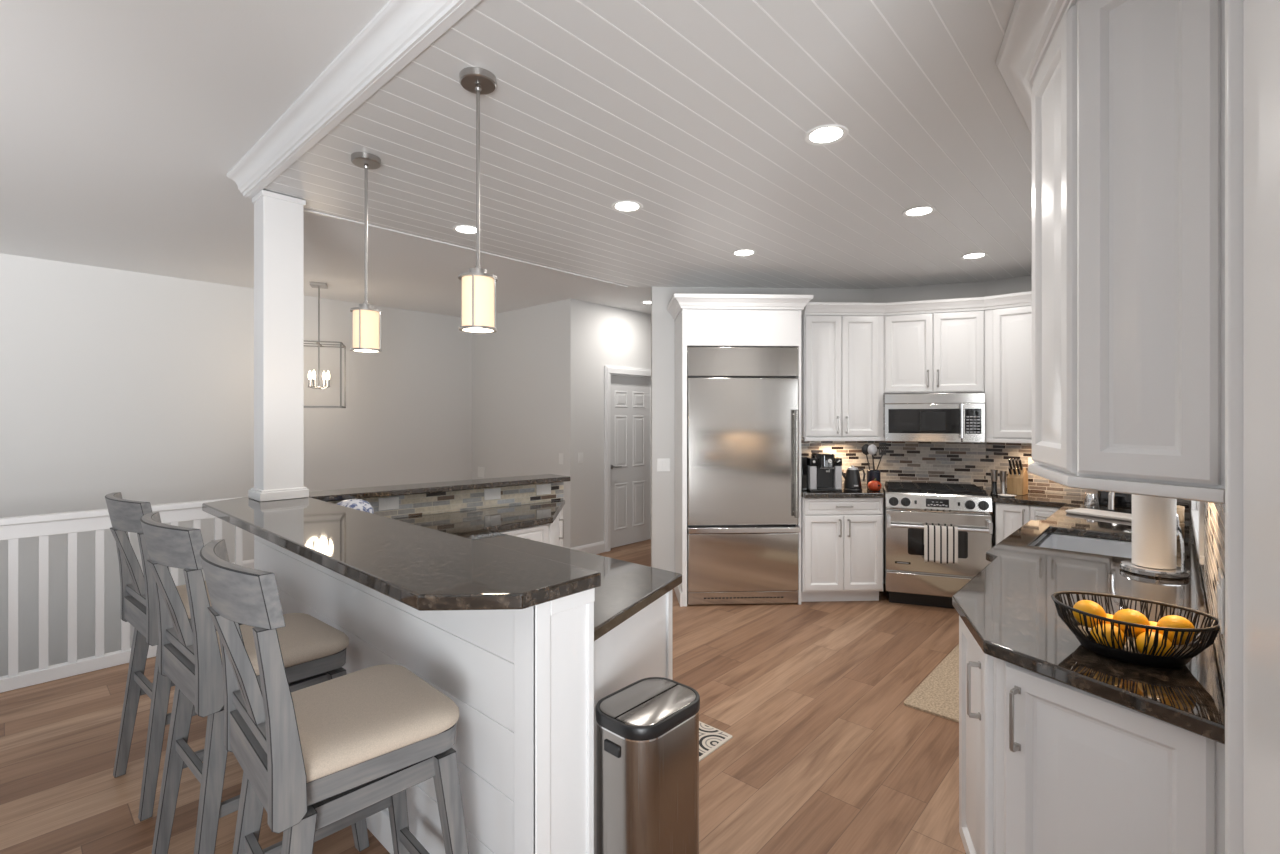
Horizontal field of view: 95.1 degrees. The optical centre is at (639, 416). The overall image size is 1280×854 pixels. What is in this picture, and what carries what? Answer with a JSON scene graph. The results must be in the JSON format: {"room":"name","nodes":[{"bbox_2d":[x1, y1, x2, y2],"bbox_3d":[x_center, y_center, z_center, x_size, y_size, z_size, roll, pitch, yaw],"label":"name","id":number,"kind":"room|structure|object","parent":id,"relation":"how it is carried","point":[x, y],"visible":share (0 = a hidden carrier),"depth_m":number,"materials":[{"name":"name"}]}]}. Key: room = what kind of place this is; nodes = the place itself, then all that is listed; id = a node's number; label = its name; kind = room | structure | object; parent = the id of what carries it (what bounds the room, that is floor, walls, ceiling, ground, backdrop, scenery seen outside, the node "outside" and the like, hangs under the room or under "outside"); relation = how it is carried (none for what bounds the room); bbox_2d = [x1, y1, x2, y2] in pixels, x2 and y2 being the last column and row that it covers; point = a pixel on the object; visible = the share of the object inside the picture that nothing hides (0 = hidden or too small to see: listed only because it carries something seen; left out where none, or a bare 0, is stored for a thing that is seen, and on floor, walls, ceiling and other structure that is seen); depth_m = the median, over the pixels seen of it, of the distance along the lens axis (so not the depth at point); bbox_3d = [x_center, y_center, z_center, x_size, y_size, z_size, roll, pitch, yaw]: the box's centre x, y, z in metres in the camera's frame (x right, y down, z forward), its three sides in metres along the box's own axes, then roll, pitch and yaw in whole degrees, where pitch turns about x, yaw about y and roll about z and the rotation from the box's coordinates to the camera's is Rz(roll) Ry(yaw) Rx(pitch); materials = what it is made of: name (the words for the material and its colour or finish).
{"room":"kitchen","nodes":[
{"label":"kitchen","id":0,"kind":"room"},
{"bbox_2d":[0,253,471,676],"bbox_3d":[-4.753,0.955,4.835,0.100,4.450,7.530,0,0,42],"label":"wall","id":1,"kind":"structure","parent":0,"point":[139,386],"depth_m":5.22,"materials":[{"name":"white paint"}]},
{"bbox_2d":[232,559,253,568],"bbox_3d":[-3.075,1.468,6.585,0.016,0.125,2.660,0,0,42],"label":"baseboard","id":2,"kind":"structure","parent":1,"relation":"attached to","point":[247,563],"depth_m":5.74,"materials":[{"name":"white paint"}]},
{"bbox_2d":[0,0,650,317],"bbox_3d":[0.222,-1.295,2.912,10.000,0.050,11.400,0,0,42],"label":"ceiling","id":3,"kind":"structure","parent":0,"point":[124,123],"depth_m":2.74,"materials":[{"name":"white paint"}]},
{"bbox_2d":[304,282,345,407],"bbox_3d":[-3.060,-0.679,5.577,0.423,1.180,0.423,0,0,-22],"label":"chandelier","id":4,"kind":"object","parent":3,"relation":"hanging from","point":[318,285],"visible":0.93,"depth_m":5.57,"materials":[{"name":"silver metal"}]},
{"bbox_2d":[254,535,594,853],"bbox_3d":[-1.117,1.004,2.410,2.500,1.053,0.208,0,0,42],"label":"wall","id":5,"kind":"structure","parent":0,"point":[520,681],"depth_m":1.64,"materials":[{"name":"white paint"}]},
{"bbox_2d":[202,497,600,610],"bbox_3d":[-1.202,0.455,2.335,2.556,0.040,0.448,0,0,42],"label":"countertop","id":6,"kind":"structure","parent":5,"relation":"on","point":[421,568],"depth_m":1.81,"materials":[{"name":"brown stone"}]},
{"bbox_2d":[248,190,308,501],"bbox_3d":[-1.944,-0.369,3.150,0.210,1.606,0.230,0,0,42],"label":"pillar","id":7,"kind":"structure","parent":6,"relation":"on","point":[278,218],"depth_m":3.09,"materials":[{"name":"white paint"}]},
{"bbox_2d":[397,500,562,546],"bbox_3d":[-1.281,1.000,3.855,1.736,1.060,0.132,0,0,-40],"label":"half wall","id":8,"kind":"structure","parent":0,"point":[556,500],"depth_m":4.36,"materials":[{"name":"white paint"}]},
{"bbox_2d":[309,474,569,501],"bbox_3d":[-1.251,0.452,3.824,1.719,0.034,0.278,0,0,-40],"label":"ledge","id":9,"kind":"object","parent":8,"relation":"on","point":[420,488],"visible":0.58,"depth_m":3.66,"materials":[{"name":"brown stone"}]},
{"bbox_2d":[329,482,563,517],"bbox_3d":[-1.229,0.543,3.806,1.719,0.144,0.011,0,0,-40],"label":"tile","id":10,"kind":"structure","parent":8,"relation":"attached to","point":[449,501],"depth_m":3.85,"materials":[{"name":"tile"}]},
{"bbox_2d":[378,497,398,510],"bbox_3d":[-1.523,0.525,3.546,0.120,0.075,0.008,0,0,-40],"label":"wall outlet","id":11,"kind":"object","parent":10,"relation":"attached to","point":[389,503],"visible":1,"depth_m":3.54,"materials":[{"name":"white plastic"}]},
{"bbox_2d":[484,488,500,499],"bbox_3d":[-1.004,0.525,3.984,0.120,0.075,0.008,0,0,-40],"label":"wall outlet","id":12,"kind":"object","parent":10,"relation":"attached to","point":[495,493],"visible":1,"depth_m":3.98,"materials":[{"name":"white plastic"}]},
{"bbox_2d":[536,484,550,494],"bbox_3d":[-0.698,0.525,4.243,0.120,0.075,0.008,0,0,-40],"label":"wall outlet","id":13,"kind":"object","parent":10,"relation":"attached to","point":[541,489],"visible":1,"depth_m":4.24,"materials":[{"name":"white plastic"}]},
{"bbox_2d":[0,539,965,853],"bbox_3d":[0.251,1.555,2.885,9.920,0.050,11.400,0,0,42],"label":"floor","id":14,"kind":"structure","parent":0,"point":[825,753],"depth_m":2.73,"materials":[{"name":"brown wood"}]},
{"bbox_2d":[0,497,242,692],"bbox_3d":[-3.961,1.015,2.825,0.110,1.030,4.030,0,0,42],"label":"stair railing","id":15,"kind":"object","parent":14,"relation":"on","point":[41,525],"visible":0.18,"depth_m":3.46,"materials":[{"name":"white paint"}]},
{"bbox_2d":[105,492,242,821],"bbox_3d":[-1.925,0.925,2.539,0.480,1.210,0.582,0,0,38],"label":"bar stool","id":16,"kind":"object","parent":14,"relation":"on","point":[138,596],"visible":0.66,"depth_m":2.31,"materials":[{"name":"grey wood"}]},
{"bbox_2d":[136,581,211,618],"bbox_3d":[-1.904,0.782,2.565,0.458,0.060,0.428,0,0,38],"label":"cushion","id":17,"kind":"object","parent":16,"relation":"on","point":[182,590],"depth_m":2.39,"materials":[{"name":"beige fabric"}]},
{"bbox_2d":[140,512,368,853],"bbox_3d":[-1.327,0.925,2.007,0.480,1.210,0.582,0,0,39],"label":"bar stool","id":18,"kind":"object","parent":14,"relation":"on","point":[313,651],"visible":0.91,"depth_m":1.82,"materials":[{"name":"grey wood"}]},
{"bbox_2d":[216,613,348,675],"bbox_3d":[-1.306,0.782,2.033,0.458,0.060,0.428,0,0,39],"label":"cushion","id":19,"kind":"object","parent":18,"relation":"on","point":[305,640],"depth_m":1.99,"materials":[{"name":"beige fabric"}]},
{"bbox_2d":[200,539,468,853],"bbox_3d":[-0.787,0.925,1.534,0.480,1.210,0.582,0,0,44],"label":"bar stool","id":20,"kind":"object","parent":14,"relation":"on","point":[324,758],"visible":1,"depth_m":1.41,"materials":[{"name":"grey wood"}]},
{"bbox_2d":[291,664,458,782],"bbox_3d":[-0.764,0.782,1.558,0.458,0.060,0.428,0,0,44],"label":"cushion","id":21,"kind":"object","parent":20,"relation":"on","point":[348,723],"depth_m":1.48,"materials":[{"name":"beige fabric"}]},
{"bbox_2d":[499,511,563,545],"bbox_3d":[-1.031,1.093,3.600,0.753,0.875,1.657,0,0,42],"label":"base cabinet","id":22,"kind":"object","parent":14,"relation":"on","point":[550,533],"visible":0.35,"depth_m":3.58,"materials":[{"name":"white paint"}]},
{"bbox_2d":[391,500,681,640],"bbox_3d":[-0.436,0.635,3.087,2.341,0.038,1.715,0,0,42],"label":"countertop","id":23,"kind":"structure","parent":22,"relation":"on","point":[626,588],"depth_m":2.58,"materials":[{"name":"brown stone"}]},
{"bbox_2d":[337,499,373,513],"bbox_3d":[-1.571,0.532,3.195,0.216,0.165,0.216,0,0,-24],"label":"ceramic jar","id":24,"kind":"object","parent":23,"relation":"on","point":[359,504],"visible":0.3,"depth_m":3.15,"materials":[{"name":"white ceramic"}]},
{"bbox_2d":[594,590,671,853],"bbox_3d":[-0.436,1.093,2.398,1.322,0.875,0.690,0,0,42],"label":"base cabinet","id":25,"kind":"object","parent":14,"relation":"on","point":[640,647],"visible":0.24,"depth_m":2.01,"materials":[{"name":"white paint"}]},
{"bbox_2d":[595,677,699,853],"bbox_3d":[0.025,1.183,1.725,0.226,0.695,0.309,0,0,42],"label":"trash can","id":26,"kind":"object","parent":14,"relation":"on","point":[648,728],"visible":1,"depth_m":1.63,"materials":[{"name":"silver metal"}]},
{"bbox_2d":[699,721,731,761],"bbox_3d":[0.009,1.526,2.879,0.760,0.007,0.460,0,0,42],"label":"floor mat","id":27,"kind":"object","parent":14,"relation":"on","point":[711,738],"visible":0.24,"depth_m":2.76,"materials":[{"name":"beige fabric"}]},
{"bbox_2d":[674,309,800,606],"bbox_3d":[0.808,0.320,5.028,0.993,2.420,0.580,0,0,-3],"label":"refrigerator surround","id":28,"kind":"object","parent":14,"relation":"on","point":[693,327],"visible":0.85,"depth_m":4.75,"materials":[{"name":"white paint"}]},
{"bbox_2d":[687,347,799,604],"bbox_3d":[0.827,0.474,5.001,0.905,2.088,0.655,0,0,-3],"label":"refrigerator","id":29,"kind":"object","parent":14,"relation":"on","point":[743,412],"visible":1,"depth_m":4.74,"materials":[{"name":"silver metal"}]},
{"bbox_2d":[801,497,882,601],"bbox_3d":[1.649,1.093,5.037,0.671,0.875,0.614,0,0,-3],"label":"base cabinet","id":30,"kind":"object","parent":14,"relation":"on","point":[842,538],"visible":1,"depth_m":4.77,"materials":[{"name":"white paint"}]},
{"bbox_2d":[801,484,884,497],"bbox_3d":[1.759,0.635,5.053,0.898,0.038,0.634,0,0,-3],"label":"countertop","id":31,"kind":"structure","parent":30,"relation":"on","point":[866,493],"depth_m":4.74,"materials":[{"name":"brown stone"}]},
{"bbox_2d":[801,453,842,490],"bbox_3d":[1.508,0.460,4.956,0.330,0.310,0.304,0,0,-3],"label":"coffee maker","id":32,"kind":"object","parent":31,"relation":"on","point":[819,471],"visible":0.98,"depth_m":4.85,"materials":[{"name":"silver metal"}]},
{"bbox_2d":[808,488,842,490],"bbox_3d":[1.537,0.602,4.967,0.271,0.027,0.265,0,0,-3],"label":"drip tray","id":33,"kind":"object","parent":32,"relation":"on","point":[809,489],"depth_m":4.84,"materials":[{"name":"black plastic"}]},
{"bbox_2d":[842,465,865,491],"bbox_3d":[1.776,0.508,4.870,0.161,0.214,0.151,0,0,38],"label":"kettle","id":34,"kind":"object","parent":31,"relation":"on","point":[852,483],"visible":1,"depth_m":4.83,"materials":[{"name":"black plastic"}]},
{"bbox_2d":[867,470,880,488],"bbox_3d":[1.994,0.536,4.993,0.112,0.160,0.112,0,0,-3],"label":"utensil crock","id":35,"kind":"object","parent":31,"relation":"on","point":[871,475],"visible":0.58,"depth_m":4.95,"materials":[{"name":"grey ceramic"}]},
{"bbox_2d":[862,444,869,470],"bbox_3d":[1.937,0.411,5.001,0.088,0.361,0.028,0,0,-3],"label":"spoon","id":36,"kind":"object","parent":35,"relation":"in","point":[864,447],"visible":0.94,"depth_m":4.99,"materials":[{"name":"black plastic"}]},
{"bbox_2d":[867,444,876,470],"bbox_3d":[1.974,0.411,4.972,0.084,0.361,0.028,0,0,-3],"label":"spoon","id":37,"kind":"object","parent":35,"relation":"in","point":[872,449],"visible":0.96,"depth_m":4.96,"materials":[{"name":"silver plastic"}]},
{"bbox_2d":[876,443,885,470],"bbox_3d":[2.053,0.405,4.996,0.096,0.374,0.010,0,0,-3],"label":"slotted turner","id":38,"kind":"object","parent":35,"relation":"in","point":[881,453],"visible":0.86,"depth_m":5.00,"materials":[{"name":"black plastic"}]},
{"bbox_2d":[868,478,881,490],"bbox_3d":[1.950,0.562,4.860,0.108,0.106,0.110,0,0,-3],"label":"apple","id":39,"kind":"object","parent":31,"relation":"on","point":[874,485],"visible":1,"depth_m":4.82,"materials":[{"name":"red food"}]},
{"bbox_2d":[904,644,958,722],"bbox_3d":[2.016,1.524,3.454,0.450,0.011,1.350,0,0,42],"label":"rug","id":40,"kind":"object","parent":14,"relation":"on","point":[938,694],"visible":0.26,"depth_m":3.22,"materials":[{"name":"beige carpet"}]},
{"bbox_2d":[882,481,992,608],"bbox_3d":[2.446,1.054,4.886,0.756,0.951,0.680,0,0,20],"label":"range","id":41,"kind":"object","parent":14,"relation":"on","point":[907,506],"visible":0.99,"depth_m":4.67,"materials":[{"name":"silver metal"}]},
{"bbox_2d":[885,485,986,494],"bbox_3d":[2.462,0.610,4.929,0.716,0.006,0.510,0,0,20],"label":"cooktop","id":42,"kind":"object","parent":41,"relation":"in","point":[929,489],"depth_m":4.78,"materials":[{"name":"black metal"}]},
{"bbox_2d":[924,525,957,563],"bbox_3d":[2.352,0.997,4.577,0.236,0.291,0.039,0,0,20],"label":"kitchen towel","id":43,"kind":"object","parent":41,"relation":"hanging from","point":[940,542],"visible":1,"depth_m":4.56,"materials":[{"name":"white fabric"}]},
{"bbox_2d":[996,503,1059,544],"bbox_3d":[3.072,1.093,4.545,0.440,0.875,0.614,0,0,42],"label":"base cabinet","id":44,"kind":"object","parent":14,"relation":"on","point":[1009,517],"visible":0.27,"depth_m":4.41,"materials":[{"name":"white paint"}]},
{"bbox_2d":[959,616,1224,853],"bbox_3d":[1.234,1.093,1.689,0.624,0.875,0.741,0,0,42],"label":"base cabinet","id":45,"kind":"object","parent":14,"relation":"on","point":[1047,765],"visible":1,"depth_m":1.45,"materials":[{"name":"white paint"}]},
{"bbox_3d":[2.203,1.093,2.856,0.714,0.875,1.090,0,0,42],"label":"base cabinet","id":46,"kind":"object","parent":14,"relation":"on","visible":0},
{"bbox_2d":[952,488,1224,743],"bbox_3d":[2.062,0.635,3.138,1.346,0.038,4.125,0,0,42],"label":"countertop","id":47,"kind":"structure","parent":46,"relation":"on","point":[1009,609],"depth_m":1.88,"materials":[{"name":"brown stone"}]},
{"bbox_2d":[990,469,997,495],"bbox_3d":[2.785,0.514,4.600,0.054,0.204,0.054,0,0,42],"label":"pepper mill","id":48,"kind":"object","parent":47,"relation":"on","point":[994,492],"visible":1,"depth_m":4.58,"materials":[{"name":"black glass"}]},
{"bbox_2d":[999,471,1006,493],"bbox_3d":[2.863,0.519,4.611,0.054,0.194,0.054,0,0,42],"label":"pepper mill","id":49,"kind":"object","parent":47,"relation":"on","point":[1002,473],"visible":0.97,"depth_m":4.59,"materials":[{"name":"silver metal"}]},
{"bbox_2d":[1007,467,1027,494],"bbox_3d":[3.013,0.509,4.669,0.140,0.213,0.110,0,0,-42],"label":"knife block","id":50,"kind":"object","parent":47,"relation":"on","point":[1016,485],"visible":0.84,"depth_m":4.63,"materials":[{"name":"brown wood"}]},
{"bbox_2d":[1036,533,1131,557],"bbox_3d":[2.235,0.735,2.915,0.410,0.160,0.670,0,0,42],"label":"sink","id":51,"kind":"object","parent":47,"relation":"in","point":[1054,541],"visible":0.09,"depth_m":3.16,"materials":[{"name":"silver metal"}]},
{"bbox_2d":[1083,492,1100,507],"bbox_3d":[3.079,0.567,3.987,0.100,0.098,0.100,0,0,42],"label":"metal cup","id":52,"kind":"object","parent":47,"relation":"on","point":[1091,500],"visible":1,"depth_m":3.96,"materials":[{"name":"silver metal"}]},
{"bbox_2d":[1066,508,1131,521],"bbox_3d":[2.897,0.604,3.611,0.196,0.022,0.416,0,0,-28],"label":"dish towel","id":53,"kind":"object","parent":47,"relation":"on","point":[1079,511],"visible":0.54,"depth_m":3.60,"materials":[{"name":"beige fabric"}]},
{"bbox_2d":[1108,492,1114,509],"bbox_3d":[2.431,0.445,2.843,0.240,0.341,0.133,0,0,42],"label":"faucet","id":54,"kind":"object","parent":47,"relation":"on","point":[1111,495],"visible":0.11,"depth_m":2.88,"materials":[{"name":"silver metal"}]},
{"bbox_2d":[1098,491,1131,507],"bbox_3d":[3.368,0.532,4.029,0.170,0.166,0.322,0,0,-28],"label":"toaster","id":55,"kind":"object","parent":47,"relation":"on","point":[1120,499],"visible":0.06,"depth_m":4.01,"materials":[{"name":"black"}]},
{"bbox_2d":[1051,591,1219,666],"bbox_3d":[1.277,0.555,1.522,0.349,0.122,0.284,0,0,40],"label":"fruit bowl","id":56,"kind":"object","parent":47,"relation":"on","point":[1185,653],"visible":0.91,"depth_m":1.47,"materials":[{"name":"black metal"}]},
{"bbox_2d":[1073,600,1105,627],"bbox_3d":[1.212,0.531,1.577,0.072,0.072,0.074,0,0,39],"label":"orange","id":57,"kind":"object","parent":56,"relation":"in","point":[1088,606],"visible":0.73,"depth_m":1.56,"materials":[{"name":"orange food"}]},
{"bbox_2d":[1090,623,1125,648],"bbox_3d":[1.210,0.571,1.514,0.073,0.071,0.074,0,0,35],"label":"orange","id":58,"kind":"object","parent":56,"relation":"in","point":[1108,626],"visible":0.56,"depth_m":1.49,"materials":[{"name":"orange food"}]},
{"bbox_2d":[1113,609,1149,636],"bbox_3d":[1.277,0.535,1.522,0.075,0.069,0.075,0,0,42],"label":"orange","id":59,"kind":"object","parent":56,"relation":"in","point":[1126,615],"visible":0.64,"depth_m":1.50,"materials":[{"name":"orange food"}]},
{"bbox_2d":[1136,631,1174,656],"bbox_3d":[1.280,0.571,1.454,0.074,0.071,0.073,0,0,-40],"label":"orange","id":60,"kind":"object","parent":56,"relation":"in","point":[1140,640],"visible":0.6,"depth_m":1.44,"materials":[{"name":"orange food"}]},
{"bbox_2d":[1157,615,1194,644],"bbox_3d":[1.341,0.533,1.464,0.074,0.072,0.072,0,0,13],"label":"orange","id":61,"kind":"object","parent":56,"relation":"in","point":[1170,621],"visible":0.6,"depth_m":1.45,"materials":[{"name":"orange food"}]},
{"bbox_2d":[1119,515,1189,578],"bbox_3d":[2.036,0.438,2.319,0.212,0.354,0.212,0,0,3],"label":"paper towel holder","id":62,"kind":"object","parent":47,"relation":"on","point":[1180,572],"visible":0.48,"depth_m":2.27,"materials":[{"name":"silver metal"}]},
{"bbox_2d":[1132,494,1176,568],"bbox_3d":[2.036,0.446,2.319,0.134,0.282,0.134,0,0,3],"label":"paper towel roll","id":63,"kind":"object","parent":62,"relation":"on","point":[1154,519],"visible":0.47,"depth_m":2.27,"materials":[{"name":"white paper"}]},
{"bbox_2d":[1177,523,1184,539],"bbox_3d":[2.703,0.574,2.975,0.098,0.082,0.098,0,0,42],"label":"canister","id":64,"kind":"object","parent":47,"relation":"on","point":[1181,525],"visible":0.14,"depth_m":2.93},
{"bbox_2d":[1177,505,1184,522],"bbox_3d":[2.703,0.491,2.975,0.098,0.082,0.098,0,0,42],"label":"canister","id":65,"kind":"object","parent":64,"relation":"on","point":[1180,509],"visible":0.26,"depth_m":2.93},
{"bbox_2d":[472,299,577,548],"bbox_3d":[-1.427,0.130,6.964,1.940,2.800,0.100,0,0,42],"label":"wall","id":66,"kind":"structure","parent":0,"point":[525,372],"depth_m":6.76,"materials":[{"name":"white paint"}]},
{"bbox_2d":[578,300,650,545],"bbox_3d":[-0.294,0.130,6.856,0.120,2.800,1.270,0,0,42],"label":"wall","id":67,"kind":"structure","parent":0,"point":[593,318],"depth_m":6.56,"materials":[{"name":"white paint"}]},
{"bbox_2d":[571,541,604,553],"bbox_3d":[-0.570,1.468,6.451,0.016,0.125,0.499,0,0,42],"label":"baseboard","id":68,"kind":"structure","parent":67,"relation":"attached to","point":[598,547],"depth_m":6.50,"materials":[{"name":"white paint"}]},
{"bbox_2d":[604,365,650,551],"bbox_3d":[-0.112,0.472,7.018,0.130,2.115,0.955,0,0,42],"label":"door","id":69,"kind":"structure","parent":67,"relation":"in","point":[627,396],"depth_m":6.97,"materials":[{"name":"white paint"}]},
{"bbox_2d":[263,0,1031,288],"bbox_3d":[0.961,-1.190,3.670,3.786,0.021,4.885,0,0,42],"label":"ceiling","id":70,"kind":"structure","parent":0,"point":[699,114],"depth_m":2.56,"materials":[{"name":"white wood"}]},
{"bbox_2d":[350,152,381,352],"bbox_3d":[-1.247,-0.740,2.664,0.132,0.879,0.132,0,0,42],"label":"pendant lamp","id":71,"kind":"object","parent":70,"relation":"hanging from","point":[366,319],"visible":1,"depth_m":2.63,"materials":[{"name":"beige glass"}]},
{"bbox_2d":[452,225,481,234],"bbox_3d":[-1.088,-1.177,3.680,0.180,0.006,0.180,0,0,42],"label":"recessed light","id":72,"kind":"object","parent":70,"relation":"in","point":[469,230],"visible":0.91,"depth_m":3.67,"materials":[{"name":"white plastic"}]},
{"bbox_2d":[458,67,497,332],"bbox_3d":[-0.562,-0.740,2.031,0.132,0.879,0.132,0,0,42],"label":"pendant lamp","id":73,"kind":"object","parent":70,"relation":"hanging from","point":[478,286],"visible":1,"depth_m":2.00,"materials":[{"name":"beige glass"}]},
{"bbox_2d":[463,328,492,331],"bbox_3d":[-0.562,-0.303,2.031,0.103,0.001,0.103,0,0,42],"label":"diffuser","id":74,"kind":"object","parent":73,"relation":"attached to","point":[470,329],"depth_m":2.05,"materials":[{"name":"white glass"}]},
{"bbox_2d":[611,200,642,212],"bbox_3d":[-0.072,-1.177,3.275,0.180,0.006,0.180,0,0,42],"label":"recessed light","id":75,"kind":"object","parent":70,"relation":"in","point":[628,206],"visible":1,"depth_m":3.27,"materials":[{"name":"white plastic"}]},
{"bbox_2d":[731,249,756,256],"bbox_3d":[0.747,-1.177,4.199,0.180,0.006,0.180,0,0,42],"label":"recessed light","id":76,"kind":"object","parent":70,"relation":"in","point":[742,252],"visible":1,"depth_m":4.19,"materials":[{"name":"white plastic"}]},
{"bbox_2d":[804,124,848,145],"bbox_3d":[0.777,-1.177,2.446,0.180,0.006,0.180,0,0,42],"label":"recessed light","id":77,"kind":"object","parent":70,"relation":"in","point":[825,136],"visible":1,"depth_m":2.44,"materials":[{"name":"white plastic"}]},
{"bbox_2d":[902,206,936,216],"bbox_3d":[1.600,-1.177,3.356,0.180,0.006,0.180,0,0,42],"label":"recessed light","id":78,"kind":"object","parent":70,"relation":"in","point":[919,211],"visible":1,"depth_m":3.35,"materials":[{"name":"white plastic"}]},
{"bbox_2d":[960,252,987,259],"bbox_3d":[2.442,-1.177,4.278,0.180,0.006,0.180,0,0,42],"label":"recessed light","id":79,"kind":"object","parent":70,"relation":"in","point":[972,255],"visible":1,"depth_m":4.28,"materials":[{"name":"white plastic"}]},
{"bbox_2d":[651,287,872,571],"bbox_3d":[1.127,0.130,5.416,2.045,2.800,0.140,0,0,-3],"label":"wall","id":80,"kind":"structure","parent":0,"point":[662,321],"depth_m":5.31,"materials":[{"name":"white paint"}]},
{"bbox_2d":[657,458,669,471],"bbox_3d":[0.212,0.435,5.300,0.118,0.118,0.008,0,0,-3],"label":"light switch","id":81,"kind":"object","parent":80,"relation":"attached to","point":[663,464],"visible":1,"depth_m":5.30,"materials":[{"name":"white plastic"}]},
{"bbox_2d":[667,294,813,319],"bbox_3d":[0.818,-0.927,4.984,1.126,0.105,0.629,0,0,-3],"label":"trim","id":82,"kind":"structure","parent":80,"relation":"attached to","point":[678,302],"depth_m":4.71,"materials":[{"name":"white paint"}]},
{"bbox_2d":[801,437,873,483],"bbox_3d":[1.720,0.395,5.366,0.866,0.440,0.010,0,0,-3],"label":"tile","id":83,"kind":"structure","parent":80,"relation":"attached to","point":[850,452],"depth_m":5.37,"materials":[{"name":"tile"}]},
{"bbox_2d":[801,315,883,440],"bbox_3d":[1.752,-0.334,5.177,0.697,1.082,0.379,0,0,-3],"label":"upper cabinet","id":84,"kind":"object","parent":80,"relation":"attached to","point":[842,356],"visible":1,"depth_m":5.03,"materials":[{"name":"white paint"}]},
{"bbox_2d":[801,291,1031,316],"bbox_3d":[2.516,-0.924,4.896,2.389,0.097,0.682,0,0,21],"label":"trim","id":85,"kind":"structure","parent":84,"relation":"attached to","point":[1022,298],"depth_m":4.92,"materials":[{"name":"white paint"}]},
{"bbox_2d":[873,281,985,583],"bbox_3d":[2.602,0.130,5.304,0.906,2.800,0.140,0,0,20],"label":"wall","id":86,"kind":"structure","parent":0,"point":[969,289],"depth_m":5.23,"materials":[{"name":"white paint"}]},
{"bbox_2d":[874,441,985,487],"bbox_3d":[2.576,0.205,5.232,0.904,0.820,0.009,0,0,20],"label":"tile","id":87,"kind":"structure","parent":86,"relation":"attached to","point":[921,462],"depth_m":5.21,"materials":[{"name":"tile"}]},
{"bbox_2d":[884,310,983,393],"bbox_3d":[2.511,-0.540,5.053,0.764,0.670,0.376,0,0,20],"label":"upper cabinet","id":88,"kind":"object","parent":86,"relation":"attached to","point":[928,352],"visible":0.99,"depth_m":4.91,"materials":[{"name":"white paint"}]},
{"bbox_2d":[884,393,984,442],"bbox_3d":[2.499,0.007,5.023,0.754,0.410,0.434,0,0,20],"label":"microwave","id":89,"kind":"object","parent":88,"relation":"attached to","point":[921,417],"visible":0.98,"depth_m":4.86,"materials":[{"name":"silver metal"}]},
{"bbox_2d":[986,275,1190,546],"bbox_3d":[3.531,0.130,4.698,1.300,2.800,0.140,0,0,42],"label":"wall","id":90,"kind":"structure","parent":0,"point":[1022,283],"depth_m":4.99,"materials":[{"name":"white paint"}]},
{"bbox_2d":[985,305,1031,443],"bbox_3d":[3.214,-0.334,4.625,0.800,1.082,0.379,0,0,42],"label":"upper cabinet","id":91,"kind":"object","parent":90,"relation":"attached to","point":[1008,331],"visible":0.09,"depth_m":4.66,"materials":[{"name":"white paint"}]},
{"bbox_2d":[982,311,984,392],"bbox_3d":[2.884,-0.350,4.947,0.121,1.050,0.299,0,0,42],"label":"trim","id":92,"kind":"structure","parent":91,"relation":"attached to","point":[984,311],"depth_m":4.81,"materials":[{"name":"white paint"}]},
{"bbox_2d":[986,438,1188,502],"bbox_3d":[3.479,0.395,4.642,1.298,0.440,0.009,0,0,42],"label":"wall tile","id":93,"kind":"structure","parent":90,"relation":"attached to","point":[997,454],"depth_m":4.91,"materials":[{"name":"tile"}]},
{"bbox_2d":[1207,0,1279,853],"bbox_3d":[1.605,0.130,1.243,0.546,2.800,2.100,0,0,42],"label":"wall","id":94,"kind":"structure","parent":0,"point":[1252,27],"depth_m":0.96,"materials":[{"name":"white paint"}]},
{"bbox_2d":[226,0,627,286],"bbox_3d":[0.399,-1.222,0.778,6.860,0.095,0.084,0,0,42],"label":"trim","id":95,"kind":"structure","parent":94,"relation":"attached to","point":[399,25],"depth_m":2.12,"materials":[{"name":"white paint"}]},
{"bbox_2d":[995,0,1224,503],"bbox_3d":[1.398,-0.498,1.787,0.534,1.360,1.247,0,0,42],"label":"upper cabinet","id":96,"kind":"object","parent":94,"relation":"attached to","point":[1121,103],"visible":0.98,"depth_m":1.39,"materials":[{"name":"white paint"}]},
{"bbox_2d":[1204,502,1224,700],"bbox_3d":[1.619,0.363,1.647,0.009,0.505,1.343,0,0,42],"label":"wall tile","id":97,"kind":"structure","parent":94,"relation":"attached to","point":[1214,513],"depth_m":1.54,"materials":[{"name":"tile"}]},
{"bbox_2d":[1217,568,1224,633],"bbox_3d":[1.269,0.400,1.279,0.008,0.118,0.120,0,0,42],"label":"light switch","id":98,"kind":"object","parent":97,"relation":"attached to","point":[1221,580],"visible":1,"depth_m":1.24,"materials":[{"name":"white plastic"}]},
{"bbox_3d":[2.604,1.020,2.599,0.160,1.020,1.250,0,0,42],"label":"wall","id":99,"kind":"structure","parent":0,"visible":0},
{"bbox_2d":[1191,501,1203,564],"bbox_3d":[2.592,-0.025,2.610,0.172,1.130,1.430,0,0,42],"label":"window","id":100,"kind":"structure","parent":99,"relation":"in","point":[1197,517],"depth_m":2.16,"materials":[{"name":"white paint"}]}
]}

